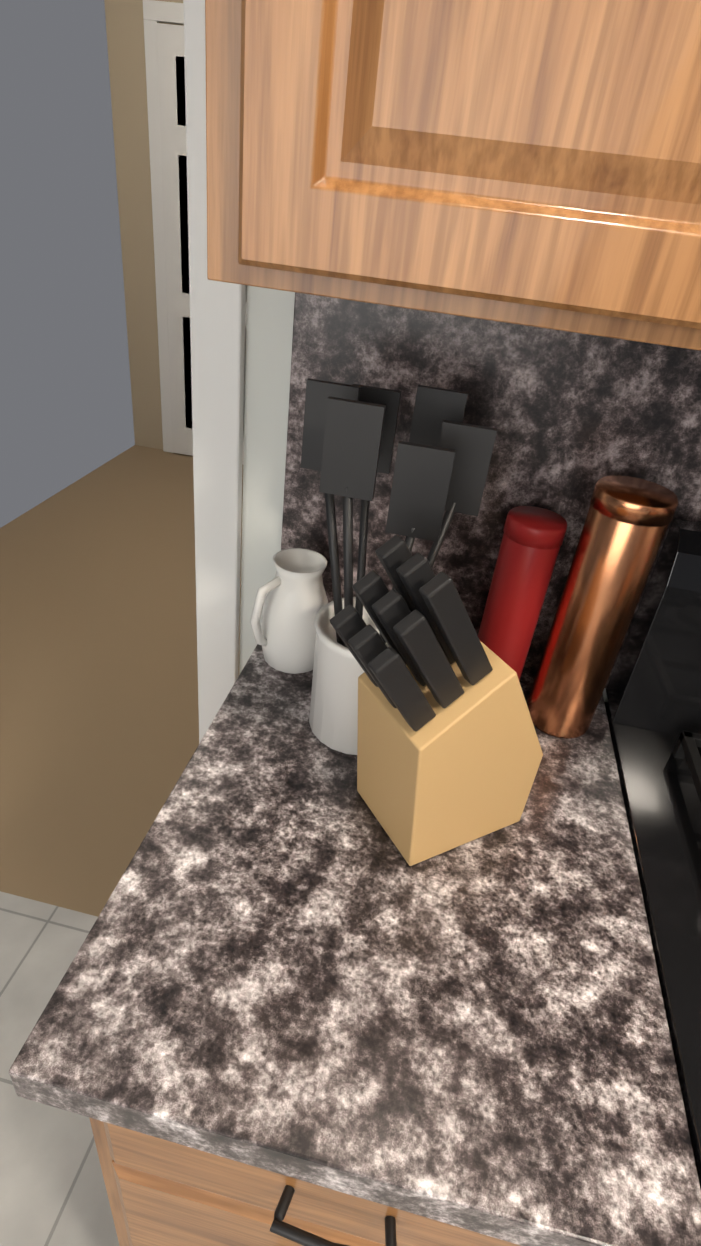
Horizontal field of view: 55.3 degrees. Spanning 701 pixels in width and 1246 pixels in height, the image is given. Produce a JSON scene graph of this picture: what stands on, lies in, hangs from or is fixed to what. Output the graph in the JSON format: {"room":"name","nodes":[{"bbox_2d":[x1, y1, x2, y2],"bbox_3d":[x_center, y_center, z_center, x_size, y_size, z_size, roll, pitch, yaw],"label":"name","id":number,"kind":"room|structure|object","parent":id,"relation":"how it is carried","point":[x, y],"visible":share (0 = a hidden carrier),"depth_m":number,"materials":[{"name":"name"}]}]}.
{"room":"kitchen","nodes":[
{"label":"kitchen","id":0,"kind":"room"},
{"bbox_2d":[0,445,242,1245],"bbox_3d":[1.151,1.373,0.907,6.600,0.100,7.700,11,33,6],"label":"floor","id":1,"kind":"structure","parent":0,"point":[99,726],"depth_m":2.05,"materials":[{"name":"beige"}]},
{"bbox_2d":[89,1118,520,1245],"bbox_3d":[0.017,0.600,0.988,0.474,0.868,0.618,11,33,6],"label":"base cabinet","id":2,"kind":"object","parent":1,"relation":"on","point":[161,1192],"visible":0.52,"depth_m":0.54,"materials":[{"name":"brown wood"}]},
{"bbox_2d":[9,292,700,1245],"bbox_3d":[0.832,0.735,-0.204,2.418,0.706,2.428,11,33,6],"label":"countertop","id":3,"kind":"structure","parent":2,"relation":"on","point":[289,960],"depth_m":0.59,"materials":[{"name":"stone"}]},
{"bbox_2d":[250,548,327,673],"bbox_3d":[-0.074,-0.010,0.887,0.096,0.158,0.109,11,33,6],"label":"pitcher","id":4,"kind":"object","parent":3,"relation":"on","point":[291,605],"visible":0.98,"depth_m":0.86,"materials":[{"name":"white ceramic"}]},
{"bbox_2d":[301,378,496,754],"bbox_3d":[0.027,-0.042,0.726,0.182,0.406,0.126,11,33,6],"label":"utensil crock","id":5,"kind":"object","parent":3,"relation":"on","point":[443,457],"visible":0.67,"depth_m":0.64,"materials":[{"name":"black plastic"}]},
{"bbox_2d":[329,535,542,865],"bbox_3d":[0.084,0.073,0.635,0.212,0.323,0.110,-12,37,-27],"label":"knife block","id":6,"kind":"object","parent":3,"relation":"on","point":[449,754],"visible":1,"depth_m":0.59,"materials":[{"name":"brown wood"}]},
{"bbox_2d":[478,506,566,680],"bbox_3d":[0.205,-0.014,0.851,0.070,0.263,0.070,11,33,6],"label":"canister","id":7,"kind":"object","parent":3,"relation":"on","point":[532,540],"visible":0.79,"depth_m":0.80,"materials":[{"name":"red paint"}]},
{"bbox_2d":[527,475,677,738],"bbox_3d":[0.291,-0.009,0.803,0.087,0.323,0.087,11,33,6],"label":"copper canister","id":8,"kind":"object","parent":3,"relation":"on","point":[628,520],"visible":0.96,"depth_m":0.76,"materials":[{"name":"brown metal"}]},
{"bbox_2d":[604,518,700,1188],"bbox_3d":[0.627,0.623,0.783,0.759,1.180,0.714,11,33,6],"label":"range","id":9,"kind":"object","parent":1,"relation":"on","point":[653,703],"visible":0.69,"depth_m":0.78,"materials":[{"name":"black metal"}]},
{"bbox_2d":[104,0,183,449],"bbox_3d":[0.950,-1.744,3.366,4.450,2.440,0.120,11,33,6],"label":"wall","id":10,"kind":"structure","parent":0,"point":[126,45],"depth_m":3.50,"materials":[{"name":"beige paint"}]},
{"bbox_2d":[143,0,183,452],"bbox_3d":[-0.632,-1.877,3.570,0.870,2.110,0.025,11,33,6],"label":"door frame","id":11,"kind":"structure","parent":10,"relation":"attached to","point":[154,12],"depth_m":3.41,"materials":[{"name":"white wood"}]},
{"bbox_2d":[156,23,246,464],"bbox_3d":[-0.646,-1.821,3.545,0.730,2.020,0.120,11,33,6],"label":"hall door","id":12,"kind":"structure","parent":10,"relation":"in","point":[171,61],"depth_m":3.49,"materials":[{"name":"white wood"}]},
{"bbox_2d":[239,285,607,701],"bbox_3d":[0.358,-0.210,0.856,4.450,2.440,0.120,11,33,6],"label":"wall","id":13,"kind":"structure","parent":0,"point":[269,322],"depth_m":0.88,"materials":[{"name":"white paint"}]},
{"bbox_2d":[183,0,245,742],"bbox_3d":[-0.670,-0.216,1.012,1.050,2.065,0.018,11,33,6],"label":"door frame","id":14,"kind":"structure","parent":13,"relation":"attached to","point":[217,322],"depth_m":0.86,"materials":[{"name":"white wood"}]},
{"bbox_2d":[205,0,700,350],"bbox_3d":[0.190,-0.603,0.392,0.475,0.761,0.319,11,33,6],"label":"upper cabinet","id":15,"kind":"object","parent":13,"relation":"attached to","point":[535,163],"visible":1,"depth_m":0.41,"materials":[{"name":"brown wood"}]}
]}

